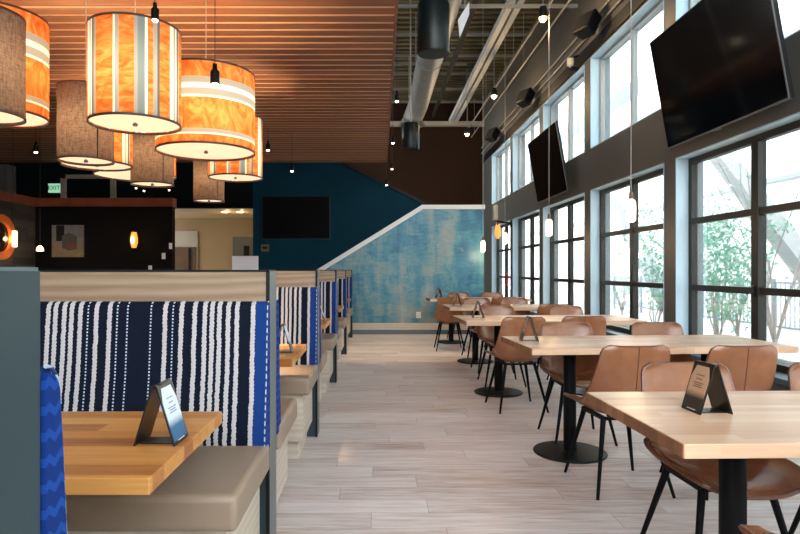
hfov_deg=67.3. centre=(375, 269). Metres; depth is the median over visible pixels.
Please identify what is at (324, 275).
wall
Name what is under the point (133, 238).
wall sconce
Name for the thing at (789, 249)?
brace
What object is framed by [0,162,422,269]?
wall
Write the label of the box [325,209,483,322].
wall
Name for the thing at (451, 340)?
dining table
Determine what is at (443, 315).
dining chair
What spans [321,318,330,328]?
table
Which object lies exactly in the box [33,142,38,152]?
pendant
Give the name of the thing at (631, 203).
pendant
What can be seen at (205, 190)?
drum pendant
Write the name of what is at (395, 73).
beam
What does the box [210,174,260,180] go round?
diffuser
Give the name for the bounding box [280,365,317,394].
seat cushion
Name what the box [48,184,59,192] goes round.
exit sign
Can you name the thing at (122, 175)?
diffuser
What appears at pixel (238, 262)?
monitor
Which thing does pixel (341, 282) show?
cushion
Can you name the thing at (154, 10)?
pendant
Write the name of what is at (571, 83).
window
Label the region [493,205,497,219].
wall box
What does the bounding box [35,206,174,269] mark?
wall partition
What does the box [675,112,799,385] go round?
window
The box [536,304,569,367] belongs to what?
dining chair
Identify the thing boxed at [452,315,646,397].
dining table
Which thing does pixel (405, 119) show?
diffuser
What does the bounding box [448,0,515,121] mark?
beam
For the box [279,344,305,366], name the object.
table
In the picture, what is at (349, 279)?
cushion
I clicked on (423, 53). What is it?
grille
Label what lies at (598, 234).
window
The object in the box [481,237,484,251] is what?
pendant
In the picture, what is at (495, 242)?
window
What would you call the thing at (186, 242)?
door
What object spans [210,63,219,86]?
pendant
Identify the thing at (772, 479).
dining chair
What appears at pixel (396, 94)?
pendant
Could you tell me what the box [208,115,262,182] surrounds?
drum pendant
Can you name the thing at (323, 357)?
seat cushion
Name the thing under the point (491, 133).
grille
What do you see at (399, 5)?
beam
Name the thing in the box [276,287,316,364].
cushion
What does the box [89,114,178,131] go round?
diffuser
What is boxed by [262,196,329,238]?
television
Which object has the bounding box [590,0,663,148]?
window
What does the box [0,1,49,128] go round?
drum pendant
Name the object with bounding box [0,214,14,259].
wall lamp
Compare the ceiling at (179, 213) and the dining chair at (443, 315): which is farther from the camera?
the ceiling at (179, 213)
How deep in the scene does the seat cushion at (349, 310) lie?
10.39 m
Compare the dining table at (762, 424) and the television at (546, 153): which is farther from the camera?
the television at (546, 153)
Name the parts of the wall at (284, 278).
panel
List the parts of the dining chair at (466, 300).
leg, leg, backrest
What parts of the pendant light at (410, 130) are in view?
hanging rod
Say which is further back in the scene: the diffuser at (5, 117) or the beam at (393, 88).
the beam at (393, 88)
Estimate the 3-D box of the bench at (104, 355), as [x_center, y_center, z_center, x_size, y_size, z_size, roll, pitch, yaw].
[-1.124,0.682,2.134,1.402,1.116,0.620,0,0,0]
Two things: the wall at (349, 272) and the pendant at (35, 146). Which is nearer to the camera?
the pendant at (35, 146)
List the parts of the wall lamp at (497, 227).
bulb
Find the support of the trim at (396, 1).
attached to the ceiling
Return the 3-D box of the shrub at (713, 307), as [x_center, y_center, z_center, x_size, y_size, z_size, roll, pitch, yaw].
[5.381,-0.009,9.363,2.549,2.606,1.907,0,0,-16]
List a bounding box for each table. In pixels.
[61,411,221,494]
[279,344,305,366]
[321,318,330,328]
[338,306,343,311]
[426,297,531,343]
[442,304,570,363]
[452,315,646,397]
[501,335,798,463]
[586,391,799,533]
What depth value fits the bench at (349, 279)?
10.90 m
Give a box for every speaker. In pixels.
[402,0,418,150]
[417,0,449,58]
[485,127,499,142]
[515,87,534,107]
[572,8,601,39]
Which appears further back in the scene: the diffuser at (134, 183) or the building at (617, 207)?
the building at (617, 207)
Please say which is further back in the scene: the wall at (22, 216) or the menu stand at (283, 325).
the wall at (22, 216)
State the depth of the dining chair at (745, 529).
1.77 m
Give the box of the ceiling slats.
[0,0,394,160]
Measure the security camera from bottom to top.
0.264 m
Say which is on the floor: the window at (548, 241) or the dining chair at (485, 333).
the dining chair at (485, 333)
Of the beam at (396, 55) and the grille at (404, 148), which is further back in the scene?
the beam at (396, 55)
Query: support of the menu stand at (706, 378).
on the dining table at (762, 424)
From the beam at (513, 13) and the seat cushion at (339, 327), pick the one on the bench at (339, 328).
the seat cushion at (339, 327)
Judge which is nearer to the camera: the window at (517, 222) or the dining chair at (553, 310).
the dining chair at (553, 310)
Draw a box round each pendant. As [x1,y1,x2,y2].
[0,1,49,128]
[0,5,26,125]
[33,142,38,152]
[36,245,43,250]
[56,0,114,165]
[59,132,132,171]
[86,0,181,134]
[93,158,175,181]
[130,135,173,187]
[151,0,158,21]
[154,58,254,161]
[193,160,224,202]
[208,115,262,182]
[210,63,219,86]
[266,141,269,150]
[385,156,387,185]
[395,91,398,101]
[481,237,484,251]
[503,229,506,243]
[545,214,552,235]
[626,192,635,221]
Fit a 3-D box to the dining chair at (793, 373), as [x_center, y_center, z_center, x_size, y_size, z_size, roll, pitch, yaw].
[2.000,0.823,2.397,0.490,0.839,0.550,0,0,-1]
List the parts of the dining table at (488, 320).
post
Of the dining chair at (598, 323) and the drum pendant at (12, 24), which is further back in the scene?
the dining chair at (598, 323)
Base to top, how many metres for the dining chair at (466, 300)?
0.839 m
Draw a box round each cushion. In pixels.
[40,301,267,445]
[40,367,51,378]
[66,444,268,531]
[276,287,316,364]
[276,398,296,449]
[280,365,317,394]
[319,282,335,332]
[319,349,326,372]
[321,333,336,349]
[337,279,345,316]
[337,326,341,339]
[338,317,346,328]
[347,277,351,307]
[347,308,352,315]
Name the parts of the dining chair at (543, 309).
backrest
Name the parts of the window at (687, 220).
sill, handle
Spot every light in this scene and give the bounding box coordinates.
[464,127,469,135]
[491,88,496,98]
[538,0,547,21]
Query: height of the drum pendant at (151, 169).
1.313 m
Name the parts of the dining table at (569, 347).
post, post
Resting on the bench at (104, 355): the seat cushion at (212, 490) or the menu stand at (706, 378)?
the seat cushion at (212, 490)
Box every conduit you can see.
[464,0,552,134]
[471,0,570,137]
[481,0,610,148]
[481,0,621,153]
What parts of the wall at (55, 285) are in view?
panel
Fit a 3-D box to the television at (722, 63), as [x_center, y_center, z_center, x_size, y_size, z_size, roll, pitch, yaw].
[3.120,-1.875,5.535,0.339,1.176,1.910,0,0,0]
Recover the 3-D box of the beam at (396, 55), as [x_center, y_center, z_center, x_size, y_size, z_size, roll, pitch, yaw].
[1.740,-4.970,13.915,3.080,0.060,0.040,0,0,0]
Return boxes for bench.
[40,301,269,533]
[40,365,66,533]
[276,287,317,458]
[276,299,296,511]
[319,281,336,391]
[319,286,326,402]
[337,279,346,359]
[337,281,341,360]
[347,277,352,338]
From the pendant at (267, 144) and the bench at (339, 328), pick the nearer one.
the bench at (339, 328)
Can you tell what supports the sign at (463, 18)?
hanging from the ceiling
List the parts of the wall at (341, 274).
panel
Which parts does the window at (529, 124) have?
frame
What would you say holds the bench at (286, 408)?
on the floor
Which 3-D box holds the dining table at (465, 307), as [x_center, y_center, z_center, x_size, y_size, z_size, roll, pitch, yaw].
[1.804,0.863,8.140,1.726,0.755,0.700,0,0,-2]
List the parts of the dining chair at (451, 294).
backrest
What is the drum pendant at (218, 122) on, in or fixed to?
hanging from the ceiling slats
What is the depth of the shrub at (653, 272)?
11.97 m
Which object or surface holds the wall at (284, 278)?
on the floor
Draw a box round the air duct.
[399,0,461,127]
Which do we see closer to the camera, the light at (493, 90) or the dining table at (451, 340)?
the dining table at (451, 340)
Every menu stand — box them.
[133,378,188,446]
[279,323,293,352]
[435,288,442,297]
[452,293,461,305]
[472,301,483,317]
[519,316,538,341]
[681,360,732,414]
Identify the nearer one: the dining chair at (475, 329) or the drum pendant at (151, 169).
the drum pendant at (151, 169)
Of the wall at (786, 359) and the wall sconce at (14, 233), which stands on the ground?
the wall at (786, 359)
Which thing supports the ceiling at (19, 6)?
attached to the ceiling slats
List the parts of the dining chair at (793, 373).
backrest, leg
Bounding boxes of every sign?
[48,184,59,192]
[458,0,468,36]
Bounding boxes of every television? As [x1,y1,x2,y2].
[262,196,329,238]
[527,120,569,202]
[650,0,794,148]
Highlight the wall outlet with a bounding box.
[416,312,420,317]
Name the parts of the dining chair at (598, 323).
leg, backrest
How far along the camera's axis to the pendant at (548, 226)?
8.81 m
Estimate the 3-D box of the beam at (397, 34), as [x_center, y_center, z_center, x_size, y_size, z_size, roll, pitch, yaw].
[1.740,-4.970,12.667,3.080,0.060,0.040,0,0,0]
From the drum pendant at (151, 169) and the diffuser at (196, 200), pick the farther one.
the diffuser at (196, 200)
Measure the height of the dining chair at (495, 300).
0.839 m
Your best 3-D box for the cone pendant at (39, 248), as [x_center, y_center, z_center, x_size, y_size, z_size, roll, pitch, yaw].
[-5.152,-1.231,9.200,0.110,1.879,0.110,0,0,0]
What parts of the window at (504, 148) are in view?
frame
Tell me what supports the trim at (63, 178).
attached to the wall at (361, 206)
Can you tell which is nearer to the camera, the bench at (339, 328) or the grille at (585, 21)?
the bench at (339, 328)
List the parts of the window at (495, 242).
frame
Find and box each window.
[492,138,509,203]
[492,220,509,296]
[513,108,539,192]
[513,209,539,314]
[543,64,584,162]
[543,192,584,314]
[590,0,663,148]
[590,163,663,334]
[675,0,799,38]
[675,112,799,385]
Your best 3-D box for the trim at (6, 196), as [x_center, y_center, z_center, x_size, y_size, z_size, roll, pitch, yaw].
[-4.615,-1.130,7.085,2.470,0.140,6.170,0,0,0]
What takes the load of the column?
on the floor
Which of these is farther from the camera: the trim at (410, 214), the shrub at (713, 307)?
the trim at (410, 214)
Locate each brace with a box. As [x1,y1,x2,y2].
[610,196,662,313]
[709,152,799,281]
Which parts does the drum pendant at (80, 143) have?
lamp shade, cord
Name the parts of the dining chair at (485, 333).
leg, seat, leg, backrest, leg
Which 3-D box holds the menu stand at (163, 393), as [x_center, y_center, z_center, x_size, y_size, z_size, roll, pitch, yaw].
[-0.607,0.401,1.700,0.116,0.168,0.110,0,0,2]
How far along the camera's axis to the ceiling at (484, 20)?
13.70 m
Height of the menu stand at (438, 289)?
0.168 m
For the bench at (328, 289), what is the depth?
6.50 m
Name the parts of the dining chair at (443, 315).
leg, leg, seat, backrest, leg, leg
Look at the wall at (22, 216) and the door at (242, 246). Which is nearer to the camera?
the wall at (22, 216)
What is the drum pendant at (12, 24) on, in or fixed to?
hanging from the ceiling slats
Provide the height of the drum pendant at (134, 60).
1.212 m
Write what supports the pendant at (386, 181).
hanging from the ceiling
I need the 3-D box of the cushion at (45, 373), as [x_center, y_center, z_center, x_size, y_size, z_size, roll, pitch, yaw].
[-1.132,0.423,0.831,1.386,0.593,0.100,0,0,0]
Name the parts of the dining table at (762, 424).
post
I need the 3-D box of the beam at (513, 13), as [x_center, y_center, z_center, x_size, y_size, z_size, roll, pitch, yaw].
[2.443,-4.570,11.300,0.110,0.120,14.600,0,0,0]
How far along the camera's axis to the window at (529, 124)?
14.41 m
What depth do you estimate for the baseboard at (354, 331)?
11.57 m
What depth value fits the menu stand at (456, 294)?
8.17 m
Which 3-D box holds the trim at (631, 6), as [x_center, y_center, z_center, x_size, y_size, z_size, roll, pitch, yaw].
[3.289,-3.385,7.800,0.019,0.190,21.600,0,0,0]
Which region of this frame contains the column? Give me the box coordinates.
[0,164,15,193]
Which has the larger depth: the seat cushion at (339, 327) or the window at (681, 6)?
the seat cushion at (339, 327)
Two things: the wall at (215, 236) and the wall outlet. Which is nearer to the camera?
the wall outlet
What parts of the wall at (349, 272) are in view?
panel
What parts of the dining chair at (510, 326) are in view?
leg, leg, seat, seat frame, backrest, leg, leg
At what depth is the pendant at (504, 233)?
11.16 m
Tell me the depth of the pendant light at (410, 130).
10.28 m
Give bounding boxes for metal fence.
[610,275,799,330]
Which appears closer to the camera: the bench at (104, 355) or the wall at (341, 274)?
the bench at (104, 355)
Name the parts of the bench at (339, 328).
panel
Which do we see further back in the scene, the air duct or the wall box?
the wall box
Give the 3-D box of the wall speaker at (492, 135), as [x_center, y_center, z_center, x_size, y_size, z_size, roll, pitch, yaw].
[3.093,-3.554,15.801,0.342,0.360,0.330,0,0,-25]
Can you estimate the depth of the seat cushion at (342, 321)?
8.19 m
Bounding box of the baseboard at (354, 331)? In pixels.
[353,330,470,333]
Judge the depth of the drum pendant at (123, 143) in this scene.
5.43 m
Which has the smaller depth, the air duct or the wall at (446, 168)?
the air duct
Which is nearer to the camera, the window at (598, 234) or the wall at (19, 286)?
the wall at (19, 286)
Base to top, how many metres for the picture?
0.532 m
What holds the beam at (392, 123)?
attached to the wall at (643, 145)
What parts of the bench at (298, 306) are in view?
panel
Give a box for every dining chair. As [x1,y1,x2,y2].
[433,297,464,351]
[446,292,469,338]
[461,298,490,358]
[470,304,513,373]
[477,306,526,386]
[481,292,502,302]
[484,297,516,347]
[485,317,548,413]
[501,298,530,314]
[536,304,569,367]
[537,322,617,445]
[545,316,605,397]
[546,306,583,379]
[564,345,675,500]
[631,322,694,361]
[640,362,799,533]
[659,344,777,500]
[738,524,775,533]
[787,362,799,533]
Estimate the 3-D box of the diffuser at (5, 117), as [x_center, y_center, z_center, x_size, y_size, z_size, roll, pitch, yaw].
[-2.364,-0.939,3.600,0.440,0.006,0.440,0,0,0]
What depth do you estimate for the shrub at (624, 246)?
17.11 m
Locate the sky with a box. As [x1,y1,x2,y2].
[502,0,799,321]
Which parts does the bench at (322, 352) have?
panel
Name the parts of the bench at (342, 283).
panel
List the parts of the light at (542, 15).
bulb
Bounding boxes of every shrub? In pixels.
[574,234,661,314]
[618,190,795,334]
[627,189,742,321]
[703,246,788,336]
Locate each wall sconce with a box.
[12,230,16,246]
[130,232,137,247]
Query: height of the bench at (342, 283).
1.116 m
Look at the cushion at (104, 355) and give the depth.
2.39 m
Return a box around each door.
[175,231,197,269]
[233,237,252,255]
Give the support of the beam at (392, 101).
hanging from the ceiling at (484, 20)
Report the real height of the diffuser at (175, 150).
0.006 m
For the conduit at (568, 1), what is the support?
hanging from the ceiling
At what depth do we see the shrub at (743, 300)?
10.92 m
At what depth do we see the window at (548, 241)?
11.11 m
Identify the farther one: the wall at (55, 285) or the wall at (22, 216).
the wall at (22, 216)
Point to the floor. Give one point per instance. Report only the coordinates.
(405, 443)
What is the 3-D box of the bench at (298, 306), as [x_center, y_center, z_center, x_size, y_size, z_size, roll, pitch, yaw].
[-1.124,0.682,4.134,1.402,1.116,0.620,0,0,0]
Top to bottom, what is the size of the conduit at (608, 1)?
0.036 m
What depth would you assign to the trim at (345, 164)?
12.58 m
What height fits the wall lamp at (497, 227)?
0.440 m
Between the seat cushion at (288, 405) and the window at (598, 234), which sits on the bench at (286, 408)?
the seat cushion at (288, 405)
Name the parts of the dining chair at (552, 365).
leg, seat frame, leg, seat, backrest, leg, leg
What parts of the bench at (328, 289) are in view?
panel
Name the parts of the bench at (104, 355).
panel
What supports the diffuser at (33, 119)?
attached to the drum pendant at (37, 27)
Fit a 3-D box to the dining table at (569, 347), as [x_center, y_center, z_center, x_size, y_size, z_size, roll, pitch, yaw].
[1.799,0.863,4.102,1.726,0.755,0.700,0,0,-3]
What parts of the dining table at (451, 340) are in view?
post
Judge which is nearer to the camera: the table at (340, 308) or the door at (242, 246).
the table at (340, 308)
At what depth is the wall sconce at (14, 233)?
9.26 m
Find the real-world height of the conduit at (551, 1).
0.998 m
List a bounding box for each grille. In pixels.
[403,147,417,150]
[419,49,447,58]
[485,127,495,137]
[516,88,528,101]
[573,9,593,30]
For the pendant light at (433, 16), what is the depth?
5.48 m
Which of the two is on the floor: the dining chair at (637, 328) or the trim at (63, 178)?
the dining chair at (637, 328)
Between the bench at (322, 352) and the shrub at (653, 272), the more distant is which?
the shrub at (653, 272)
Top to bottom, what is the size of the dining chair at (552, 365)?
0.839 m
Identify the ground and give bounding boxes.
[502,289,799,356]
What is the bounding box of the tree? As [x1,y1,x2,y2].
[703,149,799,342]
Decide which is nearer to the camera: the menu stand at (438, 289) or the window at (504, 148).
the menu stand at (438, 289)
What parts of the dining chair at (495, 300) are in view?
backrest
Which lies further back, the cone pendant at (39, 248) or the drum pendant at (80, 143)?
the cone pendant at (39, 248)
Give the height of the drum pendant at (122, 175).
1.085 m
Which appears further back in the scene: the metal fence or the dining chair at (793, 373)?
the metal fence
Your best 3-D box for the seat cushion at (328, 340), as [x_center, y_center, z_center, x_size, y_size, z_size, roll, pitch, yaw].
[-1.124,0.745,6.264,1.402,0.116,0.580,0,0,0]
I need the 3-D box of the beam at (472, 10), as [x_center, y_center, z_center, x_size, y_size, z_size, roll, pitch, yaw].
[1.750,-4.710,11.150,0.080,0.100,14.300,0,0,0]
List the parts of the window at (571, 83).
frame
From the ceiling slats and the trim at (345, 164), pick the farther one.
the trim at (345, 164)
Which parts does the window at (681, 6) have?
frame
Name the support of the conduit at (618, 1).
attached to the wall at (643, 145)
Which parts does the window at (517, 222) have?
frame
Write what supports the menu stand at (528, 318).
on the dining table at (569, 347)
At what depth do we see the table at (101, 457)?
1.62 m
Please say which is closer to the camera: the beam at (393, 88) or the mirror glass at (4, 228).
the mirror glass at (4, 228)
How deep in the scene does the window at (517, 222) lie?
13.98 m
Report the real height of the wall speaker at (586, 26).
0.360 m
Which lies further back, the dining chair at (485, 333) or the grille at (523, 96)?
the grille at (523, 96)
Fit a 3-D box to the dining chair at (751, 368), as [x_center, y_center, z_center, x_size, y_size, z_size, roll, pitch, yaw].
[1.975,0.823,3.483,0.490,0.839,0.550,0,0,-5]
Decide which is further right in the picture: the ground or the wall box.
the ground
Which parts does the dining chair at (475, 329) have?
leg, leg, backrest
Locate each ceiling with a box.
[0,6,394,153]
[175,209,252,218]
[392,0,547,100]
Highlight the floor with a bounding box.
[276,334,799,533]
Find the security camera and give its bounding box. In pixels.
[567,55,578,71]
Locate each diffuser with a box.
[0,112,22,122]
[19,113,47,125]
[59,157,111,163]
[61,162,130,169]
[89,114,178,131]
[95,170,174,179]
[133,182,169,185]
[157,143,252,158]
[196,200,219,201]
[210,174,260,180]
[399,117,424,127]
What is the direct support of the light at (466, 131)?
hanging from the ceiling
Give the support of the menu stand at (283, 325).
on the table at (286, 359)
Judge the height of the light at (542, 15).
1.549 m
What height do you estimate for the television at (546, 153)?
1.176 m
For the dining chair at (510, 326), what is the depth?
5.22 m
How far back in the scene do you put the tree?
10.25 m
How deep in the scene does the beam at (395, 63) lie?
14.44 m
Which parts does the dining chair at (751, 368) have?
backrest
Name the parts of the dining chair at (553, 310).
backrest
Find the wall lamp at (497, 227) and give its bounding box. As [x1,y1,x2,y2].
[495,221,511,238]
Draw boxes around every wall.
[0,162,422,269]
[0,200,34,266]
[0,267,39,533]
[38,270,275,533]
[175,219,252,269]
[276,270,318,436]
[319,270,336,382]
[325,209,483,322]
[337,270,346,354]
[346,103,481,204]
[347,270,352,337]
[482,0,799,390]
[528,302,799,364]
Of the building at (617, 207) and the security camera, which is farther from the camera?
the building at (617, 207)
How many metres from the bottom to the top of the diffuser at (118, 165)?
0.006 m
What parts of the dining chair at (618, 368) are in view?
leg, seat, seat frame, leg, backrest, leg, leg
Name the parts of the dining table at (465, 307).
post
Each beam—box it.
[390,121,483,126]
[392,88,477,89]
[392,101,483,102]
[393,72,494,74]
[394,62,466,64]
[395,54,517,56]
[396,33,531,35]
[398,4,577,7]
[432,0,479,116]
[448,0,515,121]
[454,0,524,121]
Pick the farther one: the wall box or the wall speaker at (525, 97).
the wall box
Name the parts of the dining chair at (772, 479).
leg, seat frame, backrest, leg, seat, leg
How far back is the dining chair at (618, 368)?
3.24 m
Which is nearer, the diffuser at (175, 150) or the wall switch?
the diffuser at (175, 150)
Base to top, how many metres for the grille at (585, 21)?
0.241 m
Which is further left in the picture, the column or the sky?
the column
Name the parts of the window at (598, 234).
sill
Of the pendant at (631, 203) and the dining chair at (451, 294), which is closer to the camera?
the pendant at (631, 203)
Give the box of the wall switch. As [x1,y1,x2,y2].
[261,244,268,251]
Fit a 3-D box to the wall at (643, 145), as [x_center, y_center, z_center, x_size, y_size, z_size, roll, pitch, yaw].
[3.450,-1.935,7.800,0.300,6.550,21.600,0,0,0]
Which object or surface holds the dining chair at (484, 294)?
on the floor
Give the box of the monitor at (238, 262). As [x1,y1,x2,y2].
[232,256,257,269]
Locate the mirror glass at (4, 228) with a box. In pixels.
[0,222,8,251]
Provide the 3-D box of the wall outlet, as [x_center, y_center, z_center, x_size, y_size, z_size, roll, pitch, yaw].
[0.821,0.869,11.592,0.090,0.120,0.015,0,0,0]
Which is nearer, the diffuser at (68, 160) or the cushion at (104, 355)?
the cushion at (104, 355)
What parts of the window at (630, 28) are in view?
sill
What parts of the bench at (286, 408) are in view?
panel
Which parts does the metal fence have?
post, post, rail, rail, post, post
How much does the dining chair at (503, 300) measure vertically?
0.839 m
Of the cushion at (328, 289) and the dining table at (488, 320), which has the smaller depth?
the dining table at (488, 320)
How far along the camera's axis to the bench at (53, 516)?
0.80 m
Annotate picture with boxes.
[52,225,83,256]
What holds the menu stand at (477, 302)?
on the dining table at (488, 320)
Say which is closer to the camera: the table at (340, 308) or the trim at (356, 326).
the table at (340, 308)
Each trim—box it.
[0,0,397,161]
[0,190,176,206]
[60,175,115,197]
[317,205,484,269]
[337,162,431,204]
[353,323,467,329]
[482,0,645,163]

